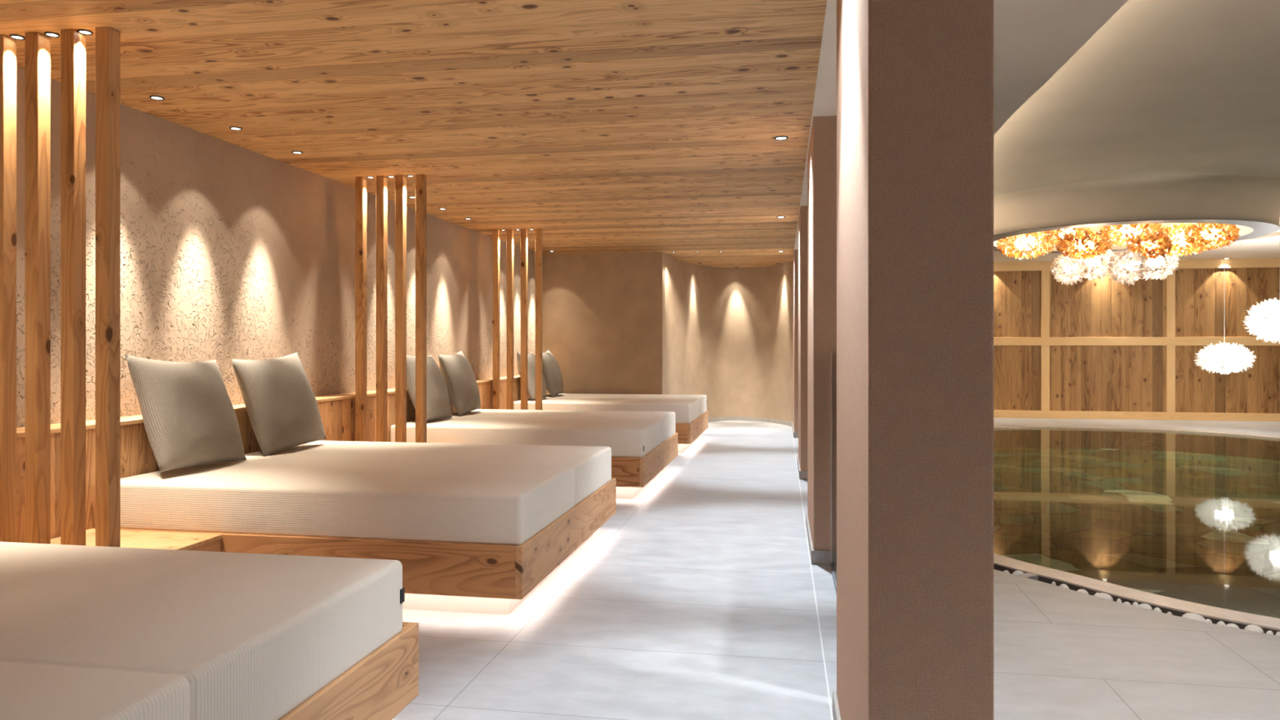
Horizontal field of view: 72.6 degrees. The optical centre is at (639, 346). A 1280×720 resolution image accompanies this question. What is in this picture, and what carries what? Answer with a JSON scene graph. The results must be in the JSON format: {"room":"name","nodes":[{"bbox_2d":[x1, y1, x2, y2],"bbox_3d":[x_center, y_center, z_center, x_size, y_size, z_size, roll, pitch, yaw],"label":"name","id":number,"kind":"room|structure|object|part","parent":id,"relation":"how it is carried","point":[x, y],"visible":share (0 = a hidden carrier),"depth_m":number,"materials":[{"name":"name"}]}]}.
{"room":"spa relaxation room","nodes":[
{"label":"spa relaxation room","id":0,"kind":"room"},
{"bbox_2d":[16,66,535,427],"bbox_3d":[-2.717,-0.043,4.906,0.150,2.485,14.700,0,0,10],"label":"wall","id":1,"kind":"structure","parent":0,"point":[228,251],"depth_m":5.58,"materials":[{"name":"paint"}]},
{"bbox_2d":[16,375,550,542],"bbox_3d":[-2.335,0.774,6.021,0.205,0.812,12.030,0,0,10],"label":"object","id":2,"kind":"object","parent":1,"relation":"attached to","point":[337,411],"visible":0.02,"depth_m":4.43,"materials":[{"name":"brown wood"}]},
{"bbox_2d":[0,0,826,267],"bbox_3d":[-0.692,-1.295,6.016,3.914,0.060,17.600,0,0,10],"label":"ceiling","id":3,"kind":"structure","parent":0,"point":[596,126],"depth_m":4.45,"materials":[{"name":"brown wood"}]},
{"bbox_2d":[8,34,25,39],"bbox_3d":[-2.542,-1.266,3.556,0.054,0.017,0.054,0,0,10],"label":"recessed light","id":4,"kind":"object","parent":3,"relation":"in","point":[16,37],"visible":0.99,"depth_m":3.56,"materials":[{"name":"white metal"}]},
{"bbox_2d":[44,31,60,37],"bbox_3d":[-2.381,-1.266,3.527,0.054,0.017,0.054,0,0,10],"label":"recessed light","id":5,"kind":"object","parent":3,"relation":"in","point":[51,34],"visible":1,"depth_m":3.53,"materials":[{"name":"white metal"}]},
{"bbox_2d":[77,29,93,35],"bbox_3d":[-2.229,-1.266,3.500,0.054,0.017,0.054,0,0,10],"label":"recessed light","id":6,"kind":"object","parent":3,"relation":"in","point":[85,32],"visible":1,"depth_m":3.50,"materials":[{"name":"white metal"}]},
{"bbox_2d":[149,95,164,100],"bbox_3d":[-2.455,-1.266,4.428,0.068,0.017,0.068,0,0,10],"label":"recessed light","id":7,"kind":"object","parent":3,"relation":"in","point":[153,97],"visible":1,"depth_m":4.42,"materials":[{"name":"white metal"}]},
{"bbox_2d":[229,126,242,130],"bbox_3d":[-2.344,-1.266,5.051,0.068,0.017,0.068,0,0,10],"label":"recessed light","id":8,"kind":"object","parent":3,"relation":"in","point":[234,128],"visible":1,"depth_m":5.05,"materials":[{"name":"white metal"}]},
{"bbox_2d":[292,151,302,154],"bbox_3d":[-2.232,-1.266,5.674,0.068,0.017,0.068,0,0,10],"label":"recessed light","id":9,"kind":"object","parent":3,"relation":"in","point":[293,152],"visible":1,"depth_m":5.67,"materials":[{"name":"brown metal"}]},
{"bbox_2d":[773,135,788,140],"bbox_3d":[0.856,-1.266,5.282,0.088,0.017,0.088,0,0,10],"label":"recessed light","id":10,"kind":"object","parent":3,"relation":"in","point":[782,137],"visible":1,"depth_m":5.28,"materials":[{"name":"white metal"}]},
{"bbox_2d":[542,252,792,422],"bbox_3d":[0.535,-0.043,13.182,3.800,2.485,3.060,0,0,10],"label":"wall","id":11,"kind":"structure","parent":0,"point":[621,322],"depth_m":12.15,"materials":[{"name":"paint"}]},
{"bbox_2d":[707,417,791,426],"bbox_3d":[1.084,1.170,13.094,2.288,0.060,1.411,0,0,-26],"label":"baseboard","id":12,"kind":"structure","parent":11,"relation":"attached to","point":[717,419],"depth_m":13.88,"materials":[{"name":"grey stone"}]},
{"bbox_2d":[791,249,798,437],"bbox_3d":[2.273,-0.043,12.192,0.272,2.485,1.624,0,0,9],"label":"pillar","id":13,"kind":"structure","parent":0,"point":[795,260],"depth_m":11.42,"materials":[{"name":"beige paint"}]},
{"bbox_3d":[2.273,1.163,12.192,0.272,0.075,1.624,0,0,9],"label":"baseboard","id":14,"kind":"part","parent":13,"relation":"part of","materials":[{"name":"grey stone"}]},
{"bbox_2d":[796,205,807,479],"bbox_3d":[1.655,-0.182,8.361,0.272,2.765,1.064,0,0,9],"label":"pillar","id":15,"kind":"structure","parent":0,"point":[802,460],"depth_m":7.86,"materials":[{"name":"beige paint"}]},
{"bbox_3d":[1.655,1.163,8.361,0.272,0.075,1.064,0,0,9],"label":"baseboard","id":16,"kind":"part","parent":15,"relation":"part of","materials":[{"name":"grey stone"}]},
{"bbox_2d":[793,0,836,252],"bbox_3d":[1.212,-1.534,5.675,0.536,0.533,17.600,0,0,10],"label":"ceiling beam","id":17,"kind":"structure","parent":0,"point":[824,104],"depth_m":4.13,"materials":[{"name":"white paint"}]},
{"bbox_2d":[805,115,836,564],"bbox_3d":[1.162,-0.182,5.300,0.272,2.765,1.064,0,0,9],"label":"pillar","id":18,"kind":"structure","parent":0,"point":[822,152],"depth_m":4.80,"materials":[{"name":"beige paint"}]},
{"bbox_3d":[1.162,1.163,5.300,0.272,0.075,1.064,0,0,9],"label":"baseboard","id":19,"kind":"part","parent":18,"relation":"part of","materials":[{"name":"grey stone"}]},
{"bbox_2d":[391,417,1279,719],"bbox_3d":[3.836,1.260,5.814,12.900,0.120,18.800,0,0,10],"label":"floor","id":20,"kind":"structure","parent":0,"point":[702,597],"depth_m":3.61,"materials":[{"name":"grey tile"}]},
{"bbox_2d":[50,528,222,551],"bbox_3d":[-2.325,1.028,3.524,0.687,0.345,1.004,0,0,10],"label":"platform","id":21,"kind":"object","parent":20,"relation":"on","point":[128,539],"visible":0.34,"depth_m":3.86,"materials":[{"name":"brown wood"}]},
{"bbox_2d":[0,34,16,542],"bbox_3d":[-2.606,-0.205,3.568,0.062,2.119,0.062,0,0,10],"label":"timber post","id":22,"kind":"object","parent":21,"relation":"on","point":[7,45],"visible":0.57,"depth_m":3.55,"materials":[{"name":"brown wood"}]},
{"bbox_2d":[25,31,50,543],"bbox_3d":[-2.447,-0.205,3.539,0.062,2.119,0.062,0,0,10],"label":"timber post","id":23,"kind":"object","parent":21,"relation":"on","point":[37,45],"visible":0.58,"depth_m":3.51,"materials":[{"name":"brown wood"}]},
{"bbox_2d":[60,29,85,545],"bbox_3d":[-2.283,-0.205,3.510,0.062,2.119,0.062,0,0,10],"label":"timber post","id":24,"kind":"object","parent":21,"relation":"on","point":[73,43],"visible":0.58,"depth_m":3.48,"materials":[{"name":"brown wood"}]},
{"bbox_2d":[95,26,119,546],"bbox_3d":[-2.127,-0.205,3.482,0.062,2.119,0.062,0,0,10],"label":"timber post","id":25,"kind":"object","parent":21,"relation":"on","point":[107,38],"visible":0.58,"depth_m":3.46,"materials":[{"name":"brown wood"}]},
{"bbox_2d":[0,542,418,719],"bbox_3d":[-1.894,0.920,1.912,2.105,0.560,1.968,0,0,10],"label":"daybed","id":26,"kind":"object","parent":20,"relation":"on","point":[87,633],"visible":1,"depth_m":2.11,"materials":[{"name":"grey fabric"}]},
{"bbox_2d":[91,440,616,614],"bbox_3d":[-1.364,0.920,4.865,2.105,0.560,1.968,0,0,10],"label":"daybed","id":27,"kind":"object","parent":20,"relation":"on","point":[474,528],"visible":0.86,"depth_m":3.98,"materials":[{"name":"grey fabric"}]},
{"bbox_2d":[124,354,246,471],"bbox_3d":[-2.350,0.339,4.555,0.302,0.599,0.749,0,0,9],"label":"cushion","id":28,"kind":"object","parent":27,"relation":"on","point":[189,418],"visible":1,"depth_m":4.38,"materials":[{"name":"grey fabric"}]},
{"bbox_2d":[230,352,326,456],"bbox_3d":[-2.218,0.339,5.384,0.298,0.600,0.686,0,0,8],"label":"cushion","id":29,"kind":"object","parent":27,"relation":"on","point":[280,401],"visible":1,"depth_m":5.22,"materials":[{"name":"grey fabric"}]},
{"bbox_3d":[-1.369,0.752,4.839,2.082,0.225,1.872,0,0,10],"label":"mattress","id":30,"kind":"part","parent":27,"relation":"part of","materials":[{"name":"white fabric"}]},
{"bbox_2d":[390,408,677,498],"bbox_3d":[-0.835,0.920,7.818,2.105,0.560,1.968,0,0,10],"label":"daybed","id":31,"kind":"object","parent":20,"relation":"on","point":[642,444],"visible":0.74,"depth_m":6.96,"materials":[{"name":"grey fabric"}]},
{"bbox_2d":[406,355,452,420],"bbox_3d":[-1.832,0.345,7.496,0.299,0.586,0.720,0,0,7],"label":"cushion","id":32,"kind":"object","parent":31,"relation":"on","point":[438,406],"visible":0.62,"depth_m":7.36,"materials":[{"name":"grey fabric"}]},
{"bbox_2d":[438,351,480,416],"bbox_3d":[-1.700,0.341,8.273,0.311,0.594,0.667,0,0,0],"label":"cushion","id":33,"kind":"object","parent":31,"relation":"on","point":[460,379],"visible":0.93,"depth_m":8.05,"materials":[{"name":"grey fabric"}]},
{"bbox_3d":[-0.839,0.752,7.792,2.082,0.225,1.872,0,0,10],"label":"mattress","id":34,"kind":"part","parent":31,"relation":"part of","materials":[{"name":"white fabric"}]},
{"bbox_2d":[513,393,707,453],"bbox_3d":[-0.306,0.920,10.771,2.105,0.560,1.968,0,0,10],"label":"daybed","id":35,"kind":"object","parent":20,"relation":"on","point":[691,411],"visible":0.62,"depth_m":9.99,"materials":[{"name":"grey fabric"}]},
{"bbox_2d":[516,351,546,399],"bbox_3d":[-1.298,0.344,10.477,0.290,0.590,0.705,0,0,8],"label":"cushion","id":36,"kind":"object","parent":35,"relation":"on","point":[531,357],"visible":0.59,"depth_m":10.22,"materials":[{"name":"grey fabric"}]},
{"bbox_2d":[542,350,563,396],"bbox_3d":[-1.155,0.344,11.243,0.305,0.589,0.667,0,0,0],"label":"cushion","id":37,"kind":"object","parent":35,"relation":"on","point":[551,371],"visible":0.77,"depth_m":11.01,"materials":[{"name":"grey fabric"}]},
{"bbox_3d":[-0.310,0.752,10.745,2.082,0.225,1.872,0,0,10],"label":"mattress","id":38,"kind":"part","parent":35,"relation":"part of","materials":[{"name":"white fabric"}]},
{"bbox_2d":[830,352,836,594],"bbox_3d":[0.904,0.618,3.838,0.028,1.165,1.875,0,0,9],"label":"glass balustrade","id":39,"kind":"object","parent":20,"relation":"on","point":[833,355],"visible":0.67,"depth_m":4.54,"materials":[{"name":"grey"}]},
{"bbox_2d":[832,0,993,719],"bbox_3d":[0.678,-0.182,2.297,0.272,2.765,1.066,0,0,9],"label":"pillar","id":40,"kind":"structure","parent":20,"relation":"on","point":[915,77],"depth_m":1.79,"materials":[{"name":"beige paint"}]},
{"bbox_3d":[0.678,1.163,2.297,0.272,0.075,1.066,0,0,9],"label":"baseboard","id":41,"kind":"part","parent":40,"relation":"part of","materials":[{"name":"grey stone"}]},
{"bbox_3d":[-1.796,1.027,6.477,0.687,0.345,1.004,0,0,10],"label":"platform","id":42,"kind":"object","parent":20,"relation":"on","visible":0},
{"bbox_2d":[355,176,366,441],"bbox_3d":[-2.089,-0.205,6.523,0.062,2.119,0.062,0,0,10],"label":"timber post","id":43,"kind":"object","parent":42,"relation":"on","point":[360,181],"visible":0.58,"depth_m":6.50,"materials":[{"name":"brown wood"}]},
{"bbox_2d":[376,175,387,441],"bbox_3d":[-1.925,-0.205,6.494,0.062,2.119,0.062,0,0,10],"label":"timber post","id":44,"kind":"object","parent":42,"relation":"on","point":[381,180],"visible":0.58,"depth_m":6.46,"materials":[{"name":"brown wood"}]},
{"bbox_2d":[395,174,406,442],"bbox_3d":[-1.776,-0.205,6.467,0.062,2.119,0.062,0,0,10],"label":"timber post","id":45,"kind":"object","parent":42,"relation":"on","point":[401,180],"visible":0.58,"depth_m":6.44,"materials":[{"name":"brown wood"}]},
{"bbox_2d":[415,173,426,442],"bbox_3d":[-1.618,-0.205,6.439,0.062,2.119,0.062,0,0,10],"label":"timber post","id":46,"kind":"object","parent":42,"relation":"on","point":[420,180],"visible":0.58,"depth_m":6.41,"materials":[{"name":"brown wood"}]},
{"bbox_3d":[-1.266,1.027,9.429,0.687,0.345,1.004,0,0,10],"label":"platform","id":47,"kind":"object","parent":20,"relation":"on","visible":0},
{"bbox_2d":[492,229,499,409],"bbox_3d":[-1.564,-0.205,9.477,0.062,2.119,0.062,0,0,10],"label":"timber post","id":48,"kind":"object","parent":47,"relation":"on","point":[495,233],"visible":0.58,"depth_m":9.45,"materials":[{"name":"brown wood"}]},
{"bbox_2d":[506,229,513,409],"bbox_3d":[-1.408,-0.205,9.449,0.062,2.119,0.062,0,0,10],"label":"timber post","id":49,"kind":"object","parent":47,"relation":"on","point":[509,232],"visible":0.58,"depth_m":9.42,"materials":[{"name":"brown wood"}]},
{"bbox_2d":[520,228,528,409],"bbox_3d":[-1.252,-0.205,9.421,0.062,2.119,0.062,0,0,10],"label":"timber post","id":50,"kind":"object","parent":47,"relation":"on","point":[524,232],"visible":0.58,"depth_m":9.39,"materials":[{"name":"brown wood"}]},
{"bbox_2d":[535,228,542,409],"bbox_3d":[-1.091,-0.205,9.392,0.062,2.119,0.062,0,0,10],"label":"timber post","id":51,"kind":"object","parent":47,"relation":"on","point":[538,231],"visible":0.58,"depth_m":9.36,"materials":[{"name":"brown wood"}]},
{"bbox_2d":[993,0,1279,230],"bbox_3d":[5.803,-1.740,5.335,8.660,0.080,18.550,0,0,10],"label":"ceiling","id":52,"kind":"structure","parent":0,"point":[1162,87],"depth_m":6.14,"materials":[{"name":"white paint"}]},
{"bbox_2d":[995,231,1053,259],"bbox_3d":[4.999,-1.409,11.272,0.733,0.582,0.738,0,0,10],"label":"lamp","id":53,"kind":"object","parent":52,"relation":"hanging from","point":[1026,242],"visible":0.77,"depth_m":11.15,"materials":[{"name":"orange glass"}]},
{"bbox_3d":[4.996,-1.334,11.275,0.263,0.184,0.263,0,0,10],"label":"bulb","id":54,"kind":"part","parent":53,"relation":"part of","materials":[{"name":"white glass"}]},
{"bbox_2d":[1042,226,1092,245],"bbox_3d":[5.209,-1.454,10.622,0.552,0.493,0.530,0,0,10],"label":"lamp","id":55,"kind":"object","parent":52,"relation":"hanging from","point":[1052,237],"visible":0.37,"depth_m":10.54,"materials":[{"name":"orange glass"}]},
{"bbox_3d":[5.208,-1.382,10.628,0.187,0.131,0.187,0,0,10],"label":"bulb","id":56,"kind":"part","parent":55,"relation":"part of","materials":[{"name":"white glass"}]},
{"bbox_2d":[1050,253,1088,285],"bbox_3d":[4.994,-1.200,10.129,0.403,1.000,0.409,0,0,10],"label":"lamp","id":57,"kind":"object","parent":52,"relation":"hanging from","point":[1082,268],"visible":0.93,"depth_m":10.05,"materials":[{"name":"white glass"}]},
{"bbox_3d":[4.993,-0.900,10.128,0.134,0.094,0.134,0,0,10],"label":"bulb","id":58,"kind":"part","parent":57,"relation":"part of","materials":[{"name":"white glass"}]},
{"bbox_2d":[1054,226,1114,259],"bbox_3d":[4.878,-1.323,9.572,0.564,0.754,0.570,0,0,10],"label":"lamp","id":59,"kind":"object","parent":52,"relation":"hanging from","point":[1083,242],"visible":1,"depth_m":9.44,"materials":[{"name":"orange glass"}]},
{"bbox_3d":[4.880,-1.111,9.569,0.195,0.136,0.195,0,0,10],"label":"bulb","id":60,"kind":"part","parent":59,"relation":"part of","materials":[{"name":"white glass"}]},
{"bbox_2d":[1069,226,1114,280],"bbox_3d":[5.461,-1.245,10.522,0.518,0.910,0.509,0,0,10],"label":"lamp","id":61,"kind":"object","parent":52,"relation":"hanging from","point":[1094,263],"visible":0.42,"depth_m":10.42,"materials":[{"name":"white glass"}]},
{"bbox_3d":[5.461,-1.027,10.522,0.521,0.476,0.511,0,0,10],"label":"lamp shade","id":62,"kind":"part","parent":61,"relation":"part of","materials":[{"name":"clear glass"}]},
{"bbox_3d":[5.458,-1.028,10.522,0.185,0.130,0.185,0,0,10],"label":"bulb","id":63,"kind":"part","parent":61,"relation":"part of","materials":[{"name":"white glass"}]},
{"bbox_2d":[1104,223,1148,285],"bbox_3d":[5.137,-1.167,9.191,0.412,1.065,0.404,0,0,10],"label":"lamp","id":64,"kind":"object","parent":52,"relation":"hanging from","point":[1136,262],"visible":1,"depth_m":9.11,"materials":[{"name":"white glass"}]},
{"bbox_3d":[5.138,-0.831,9.191,0.412,0.393,0.404,0,0,10],"label":"lamp shade","id":65,"kind":"part","parent":64,"relation":"part of","materials":[{"name":"clear glass"}]},
{"bbox_3d":[5.137,-1.286,9.188,0.006,0.828,0.006,0,0,33],"label":"cord","id":66,"kind":"part","parent":64,"relation":"part of","materials":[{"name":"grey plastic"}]},
{"bbox_2d":[1097,222,1164,246],"bbox_3d":[5.814,-1.440,10.345,0.689,0.521,0.694,0,0,10],"label":"lamp","id":67,"kind":"object","parent":52,"relation":"hanging from","point":[1132,229],"visible":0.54,"depth_m":10.22,"materials":[{"name":"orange glass"}]},
{"bbox_3d":[5.817,-1.352,10.336,0.249,0.174,0.249,0,0,10],"label":"bulb","id":68,"kind":"part","parent":67,"relation":"part of","materials":[{"name":"white glass"}]},
{"bbox_2d":[993,174,1279,250],"bbox_3d":[5.724,-1.505,10.505,3.800,0.410,3.800,0,0,10],"label":"ceiling","id":69,"kind":"structure","parent":52,"relation":"attached to","point":[1230,197],"depth_m":9.04,"materials":[{"name":"white paint"}]},
{"bbox_2d":[993,218,1279,253],"bbox_3d":[5.724,-1.298,10.505,3.220,0.008,3.220,0,0,10],"label":"trim","id":70,"kind":"structure","parent":69,"relation":"attached to","point":[1260,228],"depth_m":9.35,"materials":[{"name":"white paint"}]},
{"bbox_2d":[1125,231,1173,259],"bbox_3d":[5.555,-1.318,9.505,0.454,0.764,0.454,0,0,10],"label":"lamp","id":71,"kind":"object","parent":52,"relation":"hanging from","point":[1150,248],"visible":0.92,"depth_m":9.40,"materials":[{"name":"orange glass"}]},
{"bbox_3d":[5.561,-1.097,9.508,0.148,0.104,0.148,0,0,10],"label":"bulb","id":72,"kind":"part","parent":71,"relation":"part of","materials":[{"name":"white glass"}]},
{"bbox_2d":[1133,253,1180,280],"bbox_3d":[6.806,-1.286,11.530,0.605,0.829,0.593,0,0,10],"label":"lamp","id":73,"kind":"object","parent":52,"relation":"hanging from","point":[1153,263],"visible":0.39,"depth_m":11.41,"materials":[{"name":"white glass"}]},
{"bbox_3d":[6.811,-1.127,11.529,0.226,0.158,0.226,0,0,10],"label":"bulb","id":74,"kind":"part","parent":73,"relation":"part of","materials":[{"name":"white glass"}]},
{"bbox_2d":[1159,222,1207,256],"bbox_3d":[6.760,-1.409,10.835,0.714,0.582,0.727,0,0,10],"label":"lamp","id":75,"kind":"object","parent":52,"relation":"hanging from","point":[1178,239],"visible":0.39,"depth_m":10.73,"materials":[{"name":"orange glass"}]},
{"bbox_3d":[6.753,-1.330,10.838,0.260,0.182,0.260,0,0,10],"label":"bulb","id":76,"kind":"part","parent":75,"relation":"part of","materials":[{"name":"white glass"}]},
{"bbox_2d":[1182,222,1239,250],"bbox_3d":[6.579,-1.402,10.029,0.541,0.597,0.562,0,0,10],"label":"lamp","id":77,"kind":"object","parent":52,"relation":"hanging from","point":[1207,239],"visible":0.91,"depth_m":9.92,"materials":[{"name":"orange glass"}]},
{"bbox_3d":[6.579,-1.289,10.026,0.187,0.131,0.187,0,0,10],"label":"bulb","id":78,"kind":"part","parent":77,"relation":"part of","materials":[{"name":"white glass"}]},
{"bbox_2d":[1193,245,1256,374],"bbox_3d":[7.914,-0.657,11.790,0.717,2.086,0.716,0,0,10],"label":"pendant lamp","id":79,"kind":"object","parent":52,"relation":"hanging from","point":[1224,354],"visible":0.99,"depth_m":11.65,"materials":[{"name":"white paper"}]},
{"bbox_3d":[7.909,-0.792,11.789,0.006,1.816,0.006,0,0,-12],"label":"cord","id":80,"kind":"part","parent":79,"relation":"part of","materials":[{"name":"grey plastic"}]},
{"bbox_3d":[7.909,0.165,11.789,0.220,0.154,0.220,0,0,10],"label":"bulb","id":81,"kind":"part","parent":79,"relation":"part of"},
{"bbox_3d":[7.914,0.159,11.790,0.718,0.456,0.716,0,0,10],"label":"lamp shade","id":82,"kind":"part","parent":79,"relation":"part of","materials":[{"name":"white paper"}]},
{"bbox_2d":[1242,297,1279,343],"bbox_3d":[8.382,-0.873,11.396,0.824,1.654,0.788,0,0,10],"label":"pendant lamp","id":83,"kind":"object","parent":52,"relation":"hanging from","point":[1258,313],"visible":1,"depth_m":11.38,"materials":[{"name":"white paper"}]},
{"bbox_3d":[8.377,-0.335,11.401,0.220,0.154,0.220,0,0,10],"label":"bulb","id":84,"kind":"part","parent":83,"relation":"part of","materials":[{"name":"white glass"}]},
{"bbox_2d":[993,257,1279,421],"bbox_3d":[7.418,-0.300,14.476,8.905,3.000,0.185,0,0,10],"label":"wall","id":85,"kind":"structure","parent":0,"point":[1104,348],"depth_m":14.29,"materials":[{"name":"brown wood"}]},
{"bbox_3d":[7.309,-1.335,14.419,8.700,0.150,0.035,0,0,10],"label":"rail","id":86,"kind":"part","parent":85,"relation":"part of","materials":[{"name":"brown wood"}]},
{"bbox_3d":[7.309,-0.080,14.419,8.700,0.140,0.035,0,0,10],"label":"rail","id":87,"kind":"part","parent":85,"relation":"part of","materials":[{"name":"brown wood"}]},
{"bbox_3d":[7.309,1.137,14.419,8.700,0.125,0.035,0,0,10],"label":"rail","id":88,"kind":"part","parent":85,"relation":"part of","materials":[{"name":"brown wood"}]},
{"bbox_2d":[993,445,1279,618],"bbox_3d":[5.477,1.375,7.826,6.686,0.250,10.229,0,0,10],"label":"pool water","id":89,"kind":"structure","parent":0,"point":[1201,530],"depth_m":7.47,"materials":[{"name":"green liquid"}]},
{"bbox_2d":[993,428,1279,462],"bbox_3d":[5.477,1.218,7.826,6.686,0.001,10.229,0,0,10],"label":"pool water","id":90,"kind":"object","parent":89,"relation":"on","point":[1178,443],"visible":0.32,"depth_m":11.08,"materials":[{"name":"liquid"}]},
{"bbox_2d":[993,0,1279,262],"bbox_3d":[5.803,-1.438,5.335,8.660,0.055,18.550,0,0,10],"label":"ceiling","id":91,"kind":"structure","parent":0,"point":[1033,39],"depth_m":4.14,"materials":[{"name":"white paint"}]},
{"bbox_3d":[5.477,1.287,7.826,7.226,0.065,10.769,0,0,10],"label":"floor","id":92,"kind":"structure","parent":0,"visible":0},
{"bbox_2d":[1013,570,1023,575],"bbox_3d":[2.004,1.222,4.613,0.063,0.069,0.062,0,0,-30],"label":"pebble","id":93,"kind":"object","parent":92,"relation":"on","point":[1016,572],"visible":0.32,"depth_m":4.60,"materials":[{"name":"white stone"}]},
{"bbox_2d":[1017,572,1038,580],"bbox_3d":[2.032,1.224,4.565,0.100,0.051,0.057,0,0,-31],"label":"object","id":94,"kind":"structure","parent":92,"relation":"on","point":[1030,575],"depth_m":4.56,"materials":[{"name":"grey stone"}]},
{"bbox_2d":[1059,583,1069,589],"bbox_3d":[2.134,1.226,4.383,0.051,0.062,0.056,0,0,-28],"label":"pebble","id":95,"kind":"object","parent":92,"relation":"on","point":[1064,585],"visible":0.4,"depth_m":4.37,"materials":[{"name":"white stone"}]},
{"bbox_2d":[1077,589,1088,594],"bbox_3d":[2.181,1.223,4.294,0.050,0.052,0.061,0,0,-27],"label":"pebble","id":96,"kind":"object","parent":92,"relation":"on","point":[1083,591],"visible":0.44,"depth_m":4.28,"materials":[{"name":"white stone"}]},
{"bbox_2d":[1093,592,1113,600],"bbox_3d":[2.231,1.222,4.203,0.074,0.059,0.092,0,0,-29],"label":"pebble","id":97,"kind":"object","parent":92,"relation":"on","point":[1105,596],"visible":0.45,"depth_m":4.18,"materials":[{"name":"white stone"}]},
{"bbox_2d":[1132,601,1138,606],"bbox_3d":[2.312,1.226,4.066,0.031,0.063,0.031,0,0,-33],"label":"pebble","id":98,"kind":"object","parent":92,"relation":"on","point":[1135,604],"visible":0.22,"depth_m":4.06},
{"bbox_2d":[993,426,1279,631],"bbox_3d":[5.477,1.423,7.826,7.026,0.454,10.569,0,0,10],"label":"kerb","id":99,"kind":"object","parent":92,"relation":"on","point":[1231,615],"visible":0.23,"depth_m":4.31,"materials":[{"name":"beige stone"}]},
{"bbox_2d":[993,564,1279,635],"bbox_3d":[5.477,1.262,7.826,7.034,0.116,10.577,0,0,10],"label":"pool kerb edge","id":100,"kind":"structure","parent":99,"relation":"attached to","point":[1177,613],"depth_m":4.16,"materials":[{"name":"brown"}]},
{"bbox_2d":[1137,603,1152,610],"bbox_3d":[2.336,1.222,4.033,0.051,0.059,0.063,0,0,-35],"label":"pebble","id":101,"kind":"object","parent":92,"relation":"on","point":[1144,606],"visible":0.32,"depth_m":4.02,"materials":[{"name":"white stone"}]},
{"bbox_2d":[1152,607,1161,612],"bbox_3d":[2.368,1.226,3.985,0.041,0.062,0.044,0,0,-36],"label":"pebble","id":102,"kind":"object","parent":92,"relation":"on","point":[1157,609],"visible":0.34,"depth_m":3.98,"materials":[{"name":"white stone"}]},
{"bbox_2d":[1181,613,1204,622],"bbox_3d":[2.458,1.222,3.870,0.080,0.069,0.095,0,0,-40],"label":"pebble","id":103,"kind":"object","parent":92,"relation":"on","point":[1189,615],"visible":0.48,"depth_m":3.85,"materials":[{"name":"white stone"}]},
{"bbox_2d":[1204,618,1212,623],"bbox_3d":[2.495,1.225,3.827,0.026,0.054,0.032,0,0,-43],"label":"pebble","id":104,"kind":"object","parent":92,"relation":"on","point":[1208,620],"visible":0.36,"depth_m":3.82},
{"bbox_2d":[1216,621,1225,626],"bbox_3d":[2.529,1.226,3.789,0.039,0.062,0.042,0,0,-45],"label":"pebble","id":105,"kind":"object","parent":92,"relation":"on","point":[1220,623],"visible":0.32,"depth_m":3.78,"materials":[{"name":"white stone"}]},
{"bbox_2d":[1225,623,1239,628],"bbox_3d":[2.557,1.223,3.761,0.048,0.052,0.059,0,0,-45],"label":"pebble","id":106,"kind":"object","parent":92,"relation":"on","point":[1233,625],"visible":0.39,"depth_m":3.75,"materials":[{"name":"white stone"}]},
{"bbox_2d":[1244,624,1264,633],"bbox_3d":[2.613,1.222,3.708,0.071,0.069,0.072,0,0,43],"label":"pebble","id":107,"kind":"object","parent":92,"relation":"on","point":[1251,627],"visible":0.42,"depth_m":3.69,"materials":[{"name":"white stone"}]},
{"bbox_2d":[1266,630,1273,635],"bbox_3d":[2.654,1.225,3.671,0.027,0.054,0.022,0,0,43],"label":"pebble","id":108,"kind":"object","parent":92,"relation":"on","point":[1269,632],"visible":0.34,"depth_m":3.67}
]}

